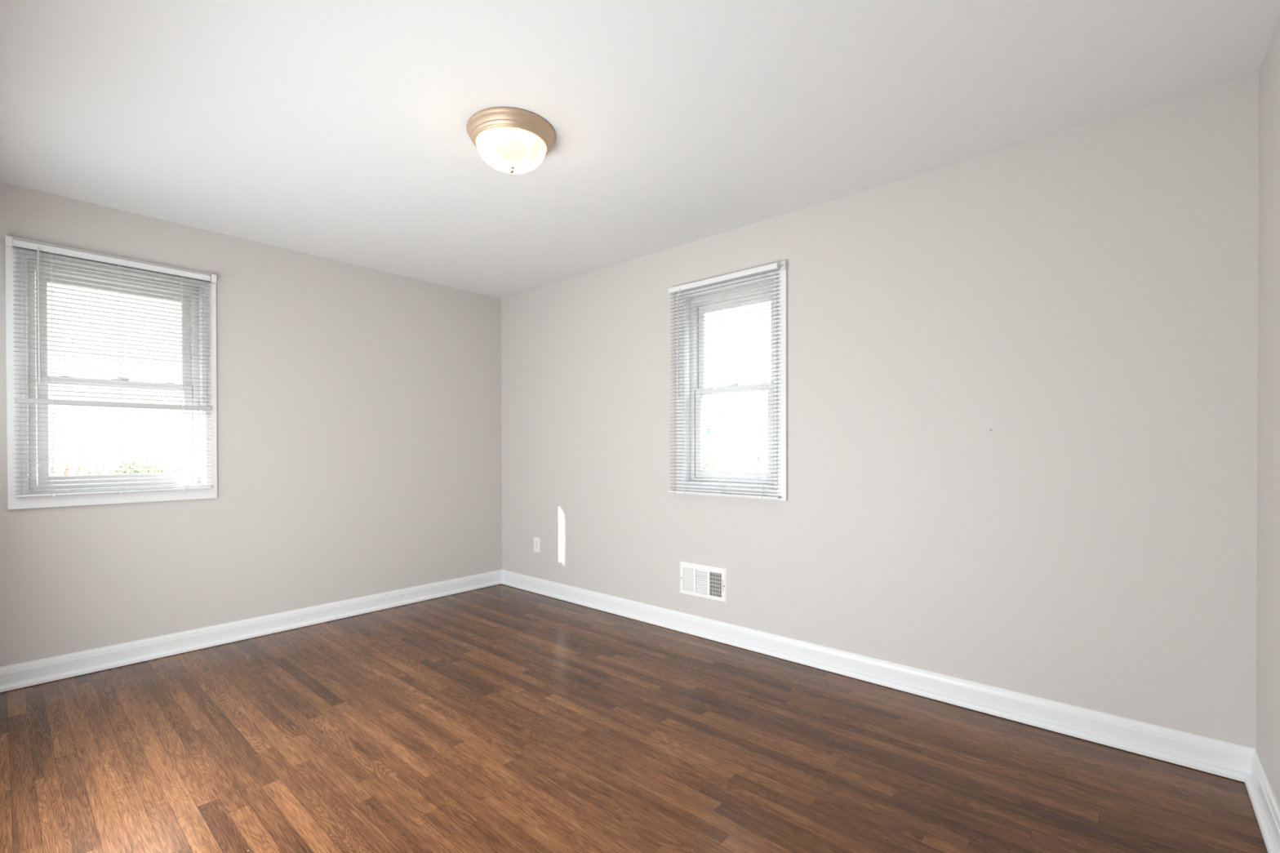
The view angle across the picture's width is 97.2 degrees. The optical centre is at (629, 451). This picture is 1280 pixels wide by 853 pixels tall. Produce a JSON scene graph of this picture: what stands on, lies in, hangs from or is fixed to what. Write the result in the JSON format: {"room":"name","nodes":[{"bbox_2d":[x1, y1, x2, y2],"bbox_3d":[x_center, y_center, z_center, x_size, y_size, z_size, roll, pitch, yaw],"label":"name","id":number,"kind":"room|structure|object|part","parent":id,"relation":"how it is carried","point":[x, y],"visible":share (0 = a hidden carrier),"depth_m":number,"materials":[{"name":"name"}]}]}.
{"room":"empty bedroom","nodes":[
{"label":"empty bedroom","id":0,"kind":"room"},
{"bbox_2d":[0,182,502,666],"bbox_3d":[-2.170,-0.077,3.755,0.140,2.680,3.330,0,0,42],"label":"wall","id":1,"kind":"structure","parent":0,"point":[359,454],"depth_m":3.60,"materials":[{"name":"grey paint"}]},
{"bbox_2d":[4,235,217,510],"bbox_3d":[-2.773,-0.378,3.069,0.175,1.316,0.833,0,0,42],"label":"window","id":2,"kind":"structure","parent":1,"relation":"in","point":[35,502],"depth_m":2.96,"materials":[{"name":"white paint"}]},
{"bbox_2d":[4,235,216,497],"bbox_3d":[-2.695,-0.401,2.996,0.050,1.248,0.827,0,0,42],"label":"blind","id":3,"kind":"object","parent":2,"relation":"attached to","point":[9,242],"visible":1,"depth_m":2.95,"materials":[{"name":"white plastic"}]},
{"bbox_3d":[-2.869,-0.387,2.806,0.029,1.197,0.008,0,0,42],"label":"ladder cord","id":4,"kind":"part","parent":3,"relation":"part of","materials":[{"name":"white fabric"}]},
{"bbox_3d":[-2.698,0.214,3.001,0.024,0.011,0.777,0,0,42],"label":"rail","id":5,"kind":"part","parent":3,"relation":"part of","materials":[{"name":"white plastic"}]},
{"bbox_3d":[-2.703,-0.389,2.992,0.029,1.197,0.007,0,0,42],"label":"ladder cord","id":6,"kind":"part","parent":3,"relation":"part of","materials":[{"name":"white fabric"}]},
{"bbox_3d":[-2.528,-0.390,3.188,0.029,1.197,0.008,0,0,42],"label":"ladder cord","id":7,"kind":"part","parent":3,"relation":"part of","materials":[{"name":"white fabric"}]},
{"bbox_3d":[-2.791,-0.379,3.085,0.087,1.154,0.688,0,0,42],"label":"frame","id":8,"kind":"part","parent":2,"relation":"part of","materials":[{"name":"white plastic"}]},
{"bbox_3d":[-2.800,-0.628,3.092,0.030,0.564,0.624,0,0,42],"label":"sash","id":9,"kind":"part","parent":2,"relation":"part of","materials":[{"name":"white plastic"}]},
{"bbox_3d":[-2.772,-0.105,3.071,0.030,0.559,0.624,0,0,42],"label":"sash","id":10,"kind":"part","parent":2,"relation":"part of","materials":[{"name":"white plastic"}]},
{"bbox_2d":[0,569,502,692],"bbox_3d":[-2.104,1.084,3.705,0.030,0.117,3.050,0,0,42],"label":"baseboard","id":11,"kind":"structure","parent":1,"relation":"attached to","point":[16,676],"depth_m":3.33,"materials":[{"name":"white paint"}]},
{"bbox_2d":[0,583,1267,852],"bbox_3d":[-0.531,1.198,2.211,4.368,0.100,3.190,0,0,42],"label":"floor","id":12,"kind":"structure","parent":0,"point":[498,718],"depth_m":2.13,"materials":[{"name":"brown wood"}]},
{"bbox_2d":[0,0,1279,298],"bbox_3d":[-0.489,-1.342,2.248,4.368,0.100,3.050,0,0,42],"label":"ceiling","id":13,"kind":"structure","parent":0,"point":[336,130],"depth_m":2.07,"materials":[{"name":"white paint"}]},
{"bbox_2d":[466,106,555,173],"bbox_3d":[-0.480,-1.210,2.288,0.351,0.165,0.351,0,0,42],"label":"ceiling light","id":14,"kind":"object","parent":13,"relation":"attached to","point":[509,140],"visible":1,"depth_m":2.19,"materials":[{"name":"white glass"}]},
{"bbox_3d":[-0.480,-1.193,2.288,0.275,0.090,0.275,0,0,42],"label":"lamp shade","id":15,"kind":"part","parent":14,"relation":"part of","materials":[{"name":"white glass"}]},
{"bbox_2d":[702,301,770,471],"bbox_3d":[4.225,-2.965,19.835,12.800,9.100,9.300,0,0,42],"label":"sky","id":16,"kind":"structure","parent":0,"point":[763,416],"depth_m":16.93,"materials":[{"name":"white"}]},
{"bbox_3d":[2.137,-0.099,17.953,1.000,1.200,0.020,0,0,42],"label":"pane","id":17,"kind":"part","parent":16,"relation":"part of","materials":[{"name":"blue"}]},
{"bbox_3d":[3.022,0.132,14.889,0.120,2.270,0.120,0,0,42],"label":"porch post","id":18,"kind":"part","parent":16,"relation":"part of","materials":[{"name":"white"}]},
{"bbox_3d":[3.501,0.230,16.780,0.900,2.050,0.060,0,0,42],"label":"door","id":19,"kind":"part","parent":16,"relation":"part of","materials":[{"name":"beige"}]},
{"bbox_2d":[501,73,1258,748],"bbox_3d":[0.626,-0.081,3.400,4.508,2.680,0.140,0,0,42],"label":"wall","id":20,"kind":"structure","parent":0,"point":[1085,297],"depth_m":2.48,"materials":[{"name":"grey paint"}]},
{"bbox_2d":[533,537,540,552],"bbox_3d":[-0.749,0.752,4.533,0.077,0.120,0.008,0,0,42],"label":"wall outlet","id":21,"kind":"object","parent":20,"relation":"attached to","point":[536,540],"visible":1,"depth_m":4.53,"materials":[{"name":"white plastic"}]},
{"bbox_2d":[680,561,727,603],"bbox_3d":[0.481,0.803,3.509,0.346,0.204,0.142,0,0,42],"label":"air vent","id":22,"kind":"object","parent":20,"relation":"in","point":[706,582],"visible":0.95,"depth_m":3.47,"materials":[{"name":"white metal"}]},
{"bbox_2d":[675,260,786,501],"bbox_3d":[0.626,-0.387,3.390,0.749,1.316,0.175,0,0,42],"label":"window","id":23,"kind":"structure","parent":20,"relation":"in","point":[777,446],"depth_m":3.36,"materials":[{"name":"white paint"}]},
{"bbox_2d":[667,260,786,498],"bbox_3d":[0.540,-0.389,3.318,0.783,1.302,0.044,0,0,41],"label":"blind","id":24,"kind":"object","parent":23,"relation":"attached to","point":[774,266],"visible":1,"depth_m":3.31,"materials":[{"name":"white plastic"}]},
{"bbox_3d":[0.339,-0.375,3.498,0.007,1.248,0.029,0,0,42],"label":"ladder cord","id":25,"kind":"part","parent":24,"relation":"part of","materials":[{"name":"white fabric"}]},
{"bbox_3d":[0.536,-0.374,3.322,0.007,1.248,0.029,0,0,42],"label":"ladder cord","id":26,"kind":"part","parent":24,"relation":"part of","materials":[{"name":"white fabric"}]},
{"bbox_3d":[0.531,0.254,3.332,0.754,0.011,0.024,0,0,42],"label":"rail","id":27,"kind":"part","parent":24,"relation":"part of","materials":[{"name":"white plastic"}]},
{"bbox_3d":[0.639,-0.388,3.411,0.604,1.154,0.087,0,0,42],"label":"frame","id":28,"kind":"part","parent":23,"relation":"part of","materials":[{"name":"white plastic"}]},
{"bbox_3d":[0.624,-0.114,3.395,0.540,0.559,0.030,0,0,42],"label":"sash","id":29,"kind":"part","parent":23,"relation":"part of","materials":[{"name":"white plastic"}]},
{"bbox_3d":[0.647,-0.637,3.419,0.540,0.564,0.030,0,0,42],"label":"sash","id":30,"kind":"part","parent":23,"relation":"part of","materials":[{"name":"white plastic"}]},
{"bbox_2d":[501,569,1255,782],"bbox_3d":[0.520,1.081,3.390,4.368,0.117,0.030,0,0,42],"label":"baseboard","id":31,"kind":"structure","parent":20,"relation":"attached to","point":[1216,757],"depth_m":2.55,"materials":[{"name":"white paint"}]},
{"bbox_2d":[1256,12,1279,806],"bbox_3d":[1.149,-0.066,0.704,0.140,2.680,3.190,0,0,42],"label":"wall","id":32,"kind":"structure","parent":0,"point":[1268,604],"depth_m":1.78,"materials":[{"name":"grey paint"}]},
{"bbox_2d":[1244,748,1279,852],"bbox_3d":[1.135,1.095,0.820,0.030,0.117,3.050,0,0,42],"label":"baseboard","id":33,"kind":"structure","parent":32,"relation":"attached to","point":[1265,806],"depth_m":1.74,"materials":[{"name":"white paint"}]},
{"label":"outside","id":34,"kind":"structure","parent":0,"visible":0},
{"bbox_2d":[36,465,182,482],"bbox_3d":[-9.379,1.679,25.629,100.000,0.200,100.000,0,0,42],"label":"ground","id":35,"kind":"structure","parent":34,"point":[171,466],"depth_m":46.39,"materials":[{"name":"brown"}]},
{"bbox_2d":[35,313,102,426],"bbox_3d":[-26.757,-2.378,25.149,3.051,7.990,5.200,0,0,-12],"label":"bare tree","id":36,"kind":"object","parent":35,"relation":"on","point":[58,366],"visible":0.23,"depth_m":26.42,"materials":[{"name":"beige plant"}]},
{"bbox_2d":[35,324,134,391],"bbox_3d":[-18.524,-1.348,17.894,4.492,5.980,4.519,0,0,42],"label":"bare tree","id":37,"kind":"object","parent":35,"relation":"on","point":[83,364],"visible":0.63,"depth_m":18.64,"materials":[{"name":"beige plant"}]},
{"bbox_2d":[36,463,183,485],"bbox_3d":[-15.615,1.018,16.364,1.538,1.352,8.933,0,0,42],"label":"hedge","id":38,"kind":"object","parent":35,"relation":"on","point":[95,464],"visible":0.02,"depth_m":16.34,"materials":[{"name":"brown"}]},
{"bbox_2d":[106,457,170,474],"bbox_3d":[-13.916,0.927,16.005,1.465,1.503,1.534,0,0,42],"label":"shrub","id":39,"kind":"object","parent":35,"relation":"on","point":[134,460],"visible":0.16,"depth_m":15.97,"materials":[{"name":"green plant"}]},
{"bbox_2d":[124,349,183,471],"bbox_3d":[-20.027,-1.404,24.174,2.104,6.025,3.198,0,0,-17],"label":"bare tree","id":40,"kind":"object","parent":35,"relation":"on","point":[160,369],"visible":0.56,"depth_m":23.99,"materials":[{"name":"beige plant"}]},
{"bbox_2d":[702,428,719,471],"bbox_3d":[1.431,0.546,12.501,1.131,2.220,1.164,0,0,42],"label":"shrub","id":41,"kind":"object","parent":35,"relation":"on","point":[707,456],"visible":0.09,"depth_m":12.36,"materials":[{"name":"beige plant"}]},
{"bbox_2d":[725,457,767,471],"bbox_3d":[2.629,0.876,12.259,1.228,1.539,1.260,0,0,42],"label":"shrub","id":42,"kind":"object","parent":35,"relation":"on","point":[752,468],"visible":0.1,"depth_m":12.10,"materials":[{"name":"beige plant"}]}
]}

